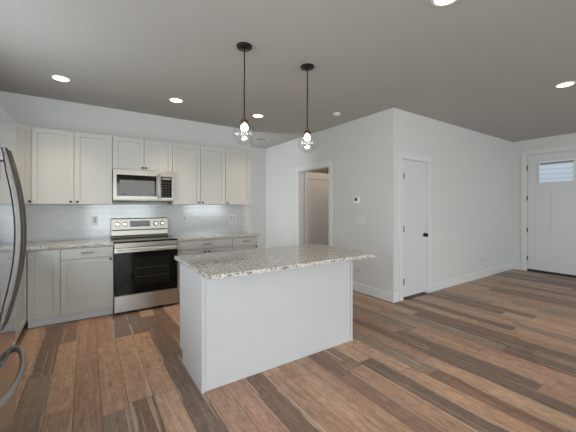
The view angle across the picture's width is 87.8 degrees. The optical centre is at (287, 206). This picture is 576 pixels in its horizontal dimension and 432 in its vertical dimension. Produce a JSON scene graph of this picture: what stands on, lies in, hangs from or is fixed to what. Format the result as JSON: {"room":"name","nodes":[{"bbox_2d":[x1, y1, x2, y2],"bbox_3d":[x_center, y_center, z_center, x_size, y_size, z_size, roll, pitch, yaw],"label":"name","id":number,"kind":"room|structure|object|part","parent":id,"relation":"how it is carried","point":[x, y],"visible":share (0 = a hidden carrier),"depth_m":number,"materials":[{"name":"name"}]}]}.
{"room":"kitchen","nodes":[
{"label":"kitchen","id":0,"kind":"room"},
{"bbox_2d":[0,91,249,231],"bbox_3d":[-2.242,-0.015,4.514,3.637,2.753,0.120,0,0,-34],"label":"wall","id":1,"kind":"structure","parent":0,"point":[32,111],"depth_m":4.31,"materials":[{"name":"paint"}]},
{"bbox_2d":[15,123,30,203],"bbox_3d":[-3.287,-0.480,3.367,0.621,0.912,0.618,0,0,-34],"label":"upper cabinet","id":2,"kind":"object","parent":1,"relation":"attached to","point":[22,132],"visible":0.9,"depth_m":3.45,"materials":[{"name":"paint"}]},
{"bbox_2d":[31,127,111,203],"bbox_3d":[-2.767,-0.480,3.877,0.828,0.912,0.350,0,0,-34],"label":"upper cabinet","id":3,"kind":"object","parent":1,"relation":"attached to","point":[68,167],"visible":1,"depth_m":3.73,"materials":[{"name":"paint"}]},
{"bbox_3d":[-2.861,-0.479,3.646,0.409,0.908,0.019,0,0,-34],"label":"door","id":4,"kind":"part","parent":3,"relation":"part of","materials":[{"name":"paint"}]},
{"bbox_3d":[-2.517,-0.479,3.877,0.409,0.908,0.019,0,0,-34],"label":"door","id":5,"kind":"part","parent":3,"relation":"part of","materials":[{"name":"paint"}]},
{"bbox_2d":[25,204,242,241],"bbox_3d":[-2.258,0.229,4.424,3.490,0.504,0.009,0,0,-34],"label":"tile backsplash","id":6,"kind":"structure","parent":1,"relation":"attached to","point":[45,222],"depth_m":4.21,"materials":[{"name":"white tile"}]},
{"bbox_2d":[92,216,97,223],"bbox_3d":[-2.671,0.196,4.136,0.070,0.114,0.008,0,0,-34],"label":"wall outlet","id":7,"kind":"object","parent":6,"relation":"attached to","point":[94,218],"visible":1,"depth_m":4.14,"materials":[{"name":"white plastic"}]},
{"bbox_2d":[230,215,235,220],"bbox_3d":[-0.974,0.206,5.275,0.116,0.114,0.008,0,0,-34],"label":"wall outlet","id":8,"kind":"object","parent":6,"relation":"attached to","point":[232,217],"visible":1,"depth_m":5.27,"materials":[{"name":"white plastic"}]},
{"bbox_2d":[112,136,171,171],"bbox_3d":[-2.104,-0.719,4.322,0.763,0.435,0.350,0,0,-34],"label":"upper cabinet","id":9,"kind":"object","parent":1,"relation":"attached to","point":[127,153],"visible":0.9,"depth_m":4.18,"materials":[{"name":"paint"}]},
{"bbox_3d":[-2.185,-0.718,4.099,0.378,0.430,0.019,0,0,-34],"label":"door","id":10,"kind":"part","parent":9,"relation":"part of","materials":[{"name":"paint"}]},
{"bbox_2d":[112,168,172,201],"bbox_3d":[-2.079,-0.281,4.284,0.759,0.434,0.440,0,0,-34],"label":"microwave","id":11,"kind":"object","parent":9,"relation":"attached to","point":[128,185],"visible":0.99,"depth_m":4.12,"materials":[{"name":"silver metal"}]},
{"bbox_3d":[-1.825,-0.276,4.221,0.018,0.336,0.051,0,0,-34],"label":"handle","id":12,"kind":"part","parent":11,"relation":"part of","materials":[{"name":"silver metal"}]},
{"bbox_3d":[-1.750,-0.292,4.316,0.176,0.409,0.027,0,0,-34],"label":"control panel","id":13,"kind":"part","parent":11,"relation":"part of","materials":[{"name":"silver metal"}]},
{"bbox_3d":[-1.867,-0.718,4.313,0.375,0.430,0.019,0,0,-34],"label":"door","id":14,"kind":"part","parent":9,"relation":"part of","materials":[{"name":"paint"}]},
{"bbox_2d":[168,143,224,204],"bbox_3d":[-1.444,-0.480,4.764,0.823,0.912,0.350,0,0,-34],"label":"upper cabinet","id":15,"kind":"object","parent":1,"relation":"attached to","point":[198,171],"visible":0.99,"depth_m":4.63,"materials":[{"name":"paint"}]},
{"bbox_3d":[-1.535,-0.479,4.535,0.412,0.908,0.019,0,0,-34],"label":"door","id":16,"kind":"part","parent":15,"relation":"part of","materials":[{"name":"paint"}]},
{"bbox_3d":[-1.193,-0.479,4.765,0.401,0.908,0.019,0,0,-34],"label":"door","id":17,"kind":"part","parent":15,"relation":"part of","materials":[{"name":"paint"}]},
{"bbox_2d":[225,149,249,204],"bbox_3d":[-0.916,-0.480,5.119,0.445,0.912,0.350,0,0,-34],"label":"upper cabinet","id":18,"kind":"object","parent":1,"relation":"attached to","point":[237,162],"visible":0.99,"depth_m":5.00,"materials":[{"name":"paint"}]},
{"bbox_2d":[250,147,265,248],"bbox_3d":[-0.999,-0.015,7.007,4.250,2.753,0.120,0,0,-34],"label":"wall","id":19,"kind":"structure","parent":0,"point":[257,155],"depth_m":7.13,"materials":[{"name":"paint"}]},
{"bbox_2d":[0,0,575,148],"bbox_3d":[2.493,-1.452,2.163,9.120,0.120,12.055,0,0,-34],"label":"ceiling","id":20,"kind":"structure","parent":0,"point":[493,68],"depth_m":2.86,"materials":[{"name":"paint"}]},
{"bbox_2d":[50,75,70,81],"bbox_3d":[-2.475,-1.388,3.259,0.188,0.008,0.188,0,0,-34],"label":"recessed light","id":21,"kind":"object","parent":20,"relation":"in","point":[60,78],"visible":1,"depth_m":3.26,"materials":[{"name":"paint"}]},
{"bbox_2d":[168,98,183,102],"bbox_3d":[-1.471,-1.388,3.933,0.188,0.008,0.188,0,0,-34],"label":"recessed light","id":22,"kind":"object","parent":20,"relation":"in","point":[175,100],"visible":1,"depth_m":3.93,"materials":[{"name":"paint"}]},
{"bbox_2d":[237,42,251,130],"bbox_3d":[-0.379,-0.961,2.601,0.196,0.860,0.196,0,0,-34],"label":"pendant light","id":23,"kind":"object","parent":20,"relation":"hanging from","point":[244,47],"visible":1,"depth_m":2.59,"materials":[{"name":"brown metal"}]},
{"bbox_3d":[-0.379,-1.065,2.601,0.014,0.593,0.011,0,0,-34],"label":"cord","id":24,"kind":"part","parent":23,"relation":"part of","materials":[{"name":"brown metal"}]},
{"bbox_3d":[-0.379,-0.689,2.601,0.063,0.076,0.063,0,0,-34],"label":"bulb","id":25,"kind":"part","parent":23,"relation":"part of","materials":[{"name":"white glass"}]},
{"bbox_2d":[252,114,263,117],"bbox_3d":[-0.463,-1.388,4.609,0.188,0.008,0.188,0,0,-34],"label":"recessed light","id":26,"kind":"object","parent":20,"relation":"in","point":[253,115],"visible":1,"depth_m":4.58,"materials":[{"name":"paint"}]},
{"bbox_2d":[297,63,313,143],"bbox_3d":[0.192,-0.961,2.983,0.196,0.860,0.196,0,0,-34],"label":"pendant light","id":27,"kind":"object","parent":20,"relation":"hanging from","point":[307,67],"visible":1,"depth_m":2.97,"materials":[{"name":"brown metal"}]},
{"bbox_3d":[0.192,-0.689,2.983,0.063,0.076,0.063,0,0,-34],"label":"bulb","id":28,"kind":"part","parent":27,"relation":"part of","materials":[{"name":"white glass"}]},
{"bbox_3d":[0.193,-1.065,2.983,0.014,0.593,0.011,0,0,-34],"label":"cord","id":29,"kind":"part","parent":27,"relation":"part of","materials":[{"name":"brown metal"}]},
{"bbox_2d":[333,112,340,116],"bbox_3d":[0.734,-1.374,4.497,0.124,0.036,0.124,0,0,-34],"label":"smoke detector","id":30,"kind":"object","parent":20,"relation":"attached to","point":[335,114],"visible":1,"depth_m":4.46,"materials":[{"name":"white plastic"}]},
{"bbox_2d":[431,0,457,6],"bbox_3d":[1.055,-1.388,1.990,0.188,0.008,0.188,0,0,-34],"label":"recessed light","id":31,"kind":"object","parent":20,"relation":"in","point":[438,3],"visible":1,"depth_m":2.04,"materials":[{"name":"paint"}]},
{"bbox_2d":[554,81,575,87],"bbox_3d":[3.172,-1.388,3.423,0.188,0.008,0.188,0,0,-34],"label":"recessed light","id":32,"kind":"object","parent":20,"relation":"in","point":[569,83],"visible":1,"depth_m":3.42,"materials":[{"name":"paint"}]},
{"bbox_2d":[15,269,575,431],"bbox_3d":[2.493,1.411,2.163,9.120,0.100,12.055,0,0,-34],"label":"floor","id":33,"kind":"structure","parent":0,"point":[496,352],"depth_m":2.43,"materials":[{"name":"brown wood"}]},
{"bbox_2d":[0,107,26,431],"bbox_3d":[-1.535,0.463,1.065,0.908,1.794,0.700,0,0,-34],"label":"refrigerator","id":34,"kind":"object","parent":33,"relation":"on","point":[13,222],"visible":1,"depth_m":1.32,"materials":[{"name":"silver metal"}]},
{"bbox_3d":[-1.252,1.004,1.255,0.060,0.595,0.700,0,0,-34],"label":"freezer drawer","id":35,"kind":"part","parent":34,"relation":"part of","materials":[{"name":"silver metal"}]},
{"bbox_3d":[-1.350,0.130,1.402,0.060,1.127,0.347,0,0,-34],"label":"door","id":36,"kind":"part","parent":34,"relation":"part of","materials":[{"name":"silver metal"}]},
{"bbox_3d":[-1.172,0.136,1.264,0.085,0.760,0.036,0,0,-26],"label":"handle","id":37,"kind":"part","parent":34,"relation":"part of","materials":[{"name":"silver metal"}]},
{"bbox_3d":[-1.197,0.737,1.292,0.084,0.045,0.644,0,0,-34],"label":"handle","id":38,"kind":"part","parent":34,"relation":"part of","materials":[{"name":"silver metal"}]},
{"bbox_3d":[-1.214,0.136,1.327,0.085,0.760,0.036,0,0,-41],"label":"handle","id":39,"kind":"part","parent":34,"relation":"part of","materials":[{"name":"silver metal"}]},
{"bbox_2d":[14,252,26,341],"bbox_3d":[-2.804,0.921,2.641,0.615,0.878,1.101,0,0,-34],"label":"base cabinet","id":40,"kind":"object","parent":33,"relation":"on","point":[21,299],"visible":0.32,"depth_m":3.07,"materials":[{"name":"paint"}]},
{"bbox_3d":[-2.402,0.878,2.578,0.019,0.759,0.546,0,0,-34],"label":"door","id":41,"kind":"part","parent":40,"relation":"part of","materials":[{"name":"paint"}]},
{"bbox_2d":[27,248,60,327],"bbox_3d":[-2.910,0.921,3.613,0.290,0.878,0.629,0,0,-34],"label":"base cabinet","id":42,"kind":"object","parent":33,"relation":"on","point":[43,265],"visible":0.97,"depth_m":3.36,"materials":[{"name":"paint"}]},
{"bbox_2d":[60,245,112,321],"bbox_3d":[-2.560,0.921,3.829,0.527,0.878,0.660,0,0,-34],"label":"base cabinet","id":43,"kind":"object","parent":33,"relation":"on","point":[86,273],"visible":0.99,"depth_m":3.58,"materials":[{"name":"paint"}]},
{"bbox_3d":[-2.399,0.559,3.588,0.523,0.120,0.019,0,0,-34],"label":"drawer","id":44,"kind":"part","parent":43,"relation":"part of","materials":[{"name":"paint"}]},
{"bbox_2d":[111,217,176,313],"bbox_3d":[-2.002,0.768,4.160,0.756,1.184,0.713,0,0,-34],"label":"electric range","id":45,"kind":"object","parent":33,"relation":"on","point":[144,267],"visible":1,"depth_m":3.95,"materials":[{"name":"silver metal"}]},
{"bbox_2d":[111,235,176,243],"bbox_3d":[-2.001,0.456,4.157,0.756,0.018,0.577,0,0,-34],"label":"cooktop","id":46,"kind":"object","parent":45,"relation":"in","point":[117,239],"depth_m":4.07,"materials":[{"name":"black glass"}]},
{"bbox_3d":[-1.847,1.230,3.929,0.752,0.203,0.035,0,0,-34],"label":"storage drawer","id":47,"kind":"part","parent":45,"relation":"part of","materials":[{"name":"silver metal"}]},
{"bbox_3d":[-1.848,0.825,3.929,0.752,0.592,0.033,0,0,-34],"label":"oven door","id":48,"kind":"part","parent":45,"relation":"part of","materials":[{"name":"black glass"}]},
{"bbox_3d":[-1.837,0.558,3.913,0.752,0.055,0.004,0,0,-34],"label":"door rail","id":49,"kind":"part","parent":45,"relation":"part of","materials":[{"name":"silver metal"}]},
{"bbox_3d":[-1.848,0.496,3.929,0.756,0.060,0.036,0,0,-34],"label":"trim","id":50,"kind":"part","parent":45,"relation":"part of","materials":[{"name":"silver metal"}]},
{"bbox_3d":[-1.820,0.556,3.888,0.690,0.022,0.059,0,0,-34],"label":"handle","id":51,"kind":"part","parent":45,"relation":"part of","materials":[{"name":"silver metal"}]},
{"bbox_2d":[177,238,231,301],"bbox_3d":[-1.364,0.921,4.632,0.815,0.878,0.660,0,0,-34],"label":"base cabinet","id":52,"kind":"object","parent":33,"relation":"on","point":[187,247],"visible":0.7,"depth_m":4.33,"materials":[{"name":"paint"}]},
{"bbox_3d":[-1.372,0.944,4.278,0.403,0.629,0.019,0,0,-34],"label":"door","id":53,"kind":"part","parent":52,"relation":"part of","materials":[{"name":"paint"}]},
{"bbox_3d":[-1.202,0.559,4.391,0.811,0.120,0.019,0,0,-34],"label":"drawer","id":54,"kind":"part","parent":52,"relation":"part of","materials":[{"name":"paint"}]},
{"bbox_2d":[169,231,260,240],"bbox_3d":[-1.163,0.466,4.761,1.295,0.031,0.650,0,0,-34],"label":"countertop","id":55,"kind":"structure","parent":52,"relation":"on","point":[198,236],"depth_m":4.58,"materials":[{"name":"beige stone"}]},
{"bbox_3d":[-1.032,0.944,4.505,0.402,0.629,0.019,0,0,-34],"label":"door","id":56,"kind":"part","parent":52,"relation":"part of","materials":[{"name":"paint"}]},
{"bbox_2d":[232,236,257,250],"bbox_3d":[-0.840,0.921,4.983,0.441,0.878,0.660,0,0,-34],"label":"base cabinet","id":57,"kind":"object","parent":33,"relation":"on","point":[238,243],"visible":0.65,"depth_m":4.73,"materials":[{"name":"paint"}]},
{"bbox_3d":[-0.679,0.559,4.742,0.437,0.120,0.019,0,0,-34],"label":"drawer","id":58,"kind":"part","parent":57,"relation":"part of","materials":[{"name":"paint"}]},
{"bbox_3d":[-0.679,0.944,4.742,0.437,0.629,0.019,0,0,-34],"label":"door","id":59,"kind":"part","parent":57,"relation":"part of","materials":[{"name":"paint"}]},
{"bbox_2d":[180,260,352,393],"bbox_3d":[-0.159,0.921,2.853,1.536,0.878,0.624,0,0,-34],"label":"kitchen island","id":60,"kind":"object","parent":33,"relation":"on","point":[232,329],"visible":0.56,"depth_m":2.48,"materials":[{"name":"paint"}]},
{"bbox_3d":[-0.791,0.921,2.434,0.019,0.878,0.616,0,0,-34],"label":"panel","id":61,"kind":"part","parent":60,"relation":"part of","materials":[{"name":"paint"}]},
{"bbox_3d":[-0.616,0.921,2.176,0.022,0.878,0.008,0,0,-34],"label":"corner trim","id":62,"kind":"part","parent":60,"relation":"part of","materials":[{"name":"paint"}]},
{"bbox_2d":[174,244,375,279],"bbox_3d":[-0.093,0.466,2.766,1.624,0.031,0.926,0,0,-34],"label":"island countertop","id":63,"kind":"structure","parent":60,"relation":"on","point":[228,264],"depth_m":2.55,"materials":[{"name":"stone"}]},
{"bbox_3d":[0.469,0.921,3.279,0.019,0.878,0.616,0,0,-34],"label":"panel","id":64,"kind":"part","parent":60,"relation":"part of","materials":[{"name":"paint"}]},
{"bbox_3d":[0.641,0.921,3.019,0.022,0.878,0.008,0,0,-34],"label":"corner trim","id":65,"kind":"part","parent":60,"relation":"part of","materials":[{"name":"paint"}]},
{"bbox_3d":[-3.288,0.872,3.360,0.612,0.778,0.628,0,0,-34],"label":"cabinet filler","id":66,"kind":"object","parent":33,"relation":"on","visible":0},
{"bbox_2d":[26,238,113,251],"bbox_3d":[-2.325,0.466,2.674,1.426,0.031,2.822,0,0,-34],"label":"countertop","id":67,"kind":"structure","parent":66,"relation":"on","point":[39,245],"depth_m":3.60,"materials":[{"name":"beige stone"}]},
{"bbox_2d":[306,168,325,173],"bbox_3d":[0.346,-0.015,7.482,1.488,2.753,0.120,0,0,-34],"label":"wall","id":68,"kind":"structure","parent":0,"point":[319,170],"depth_m":7.72,"materials":[{"name":"paint"}]},
{"bbox_2d":[266,108,398,292],"bbox_3d":[0.527,-0.015,5.769,0.120,2.753,3.635,0,0,-34],"label":"wall","id":69,"kind":"structure","parent":0,"point":[364,152],"depth_m":4.81,"materials":[{"name":"paint"}]},
{"bbox_2d":[296,160,332,245],"bbox_3d":[0.523,0.279,5.756,0.141,2.165,1.091,0,0,-34],"label":"trim","id":70,"kind":"structure","parent":69,"relation":"attached to","point":[300,170],"depth_m":6.10,"materials":[{"name":"paint"}]},
{"bbox_2d":[304,172,328,245],"bbox_3d":[0.720,0.323,6.370,0.862,2.047,0.091,0,0,-34],"label":"door","id":71,"kind":"structure","parent":69,"relation":"in","point":[316,185],"depth_m":6.32,"materials":[{"name":"paint"}]},
{"bbox_2d":[354,197,359,203],"bbox_3d":[1.100,-0.094,4.784,0.025,0.104,0.116,0,0,-34],"label":"thermostat","id":72,"kind":"object","parent":69,"relation":"attached to","point":[356,199],"visible":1,"depth_m":4.77,"materials":[{"name":"white plastic"}]},
{"bbox_2d":[357,216,364,223],"bbox_3d":[1.148,0.219,4.727,0.008,0.114,0.162,0,0,-34],"label":"light switch","id":73,"kind":"object","parent":69,"relation":"attached to","point":[360,219],"visible":1,"depth_m":4.71,"materials":[{"name":"white plastic"}]},
{"bbox_2d":[353,282,393,302],"bbox_3d":[0.475,1.294,5.726,0.014,0.135,3.649,0,0,-34],"label":"baseboard","id":74,"kind":"structure","parent":69,"relation":"attached to","point":[375,292],"depth_m":4.49,"materials":[{"name":"paint"}]},
{"bbox_2d":[399,109,512,282],"bbox_3d":[3.209,-0.015,5.453,3.983,2.753,0.120,0,0,-34],"label":"wall","id":75,"kind":"structure","parent":0,"point":[472,171],"depth_m":5.32,"materials":[{"name":"paint"}]},
{"bbox_2d":[403,160,427,296],"bbox_3d":[1.920,0.326,4.508,0.615,2.010,0.091,0,0,-34],"label":"door","id":76,"kind":"structure","parent":75,"relation":"in","point":[414,172],"depth_m":4.53,"materials":[{"name":"paint"}]},
{"bbox_2d":[399,152,431,300],"bbox_3d":[1.893,0.291,4.557,0.811,2.140,0.141,0,0,-34],"label":"trim","id":77,"kind":"structure","parent":75,"relation":"attached to","point":[402,155],"depth_m":4.57,"materials":[{"name":"paint"}]},
{"bbox_2d":[394,263,512,302],"bbox_3d":[3.197,1.294,5.364,4.103,0.135,0.014,0,0,-34],"label":"baseboard","id":78,"kind":"structure","parent":75,"relation":"attached to","point":[439,285],"depth_m":5.33,"materials":[{"name":"paint"}]},
{"bbox_2d":[513,133,575,262],"bbox_3d":[7.200,-0.015,3.206,0.140,2.753,8.300,0,0,-34],"label":"wall","id":79,"kind":"structure","parent":0,"point":[566,139],"depth_m":6.42,"materials":[{"name":"paint"}]},
{"bbox_2d":[513,263,520,269],"bbox_3d":[7.170,1.294,3.113,0.014,0.135,8.180,0,0,-34],"label":"baseboard","id":80,"kind":"structure","parent":79,"relation":"attached to","point":[515,265],"depth_m":6.43,"materials":[{"name":"paint"}]},
{"bbox_2d":[521,145,575,270],"bbox_3d":[5.344,0.098,5.952,0.161,2.527,1.124,0,0,-34],"label":"trim","id":81,"kind":"structure","parent":79,"relation":"attached to","point":[524,154],"depth_m":6.31,"materials":[{"name":"paint"}]},
{"bbox_2d":[527,150,575,277],"bbox_3d":[5.288,0.149,5.923,0.108,2.419,0.927,0,0,-34],"label":"door","id":82,"kind":"structure","parent":79,"relation":"in","point":[551,230],"depth_m":5.98,"materials":[{"name":"paint"}]},
{"bbox_2d":[540,160,573,164],"bbox_3d":[5.310,-0.863,5.923,0.014,0.038,0.510,0,0,-34],"label":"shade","id":83,"kind":"object","parent":82,"relation":"attached to","point":[547,161],"depth_m":5.94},
{"label":"outside","id":84,"kind":"structure","parent":0,"visible":0},
{"bbox_3d":[19.861,1.546,13.327,32.165,0.129,50.000,0,0,-34],"label":"lawn","id":85,"kind":"structure","parent":84,"visible":0},
{"bbox_2d":[540,159,573,181],"bbox_3d":[13.691,-1.769,12.591,14.000,6.500,6.000,0,0,40],"label":"house","id":86,"kind":"structure","parent":85,"relation":"on","point":[557,172],"depth_m":11.49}
]}

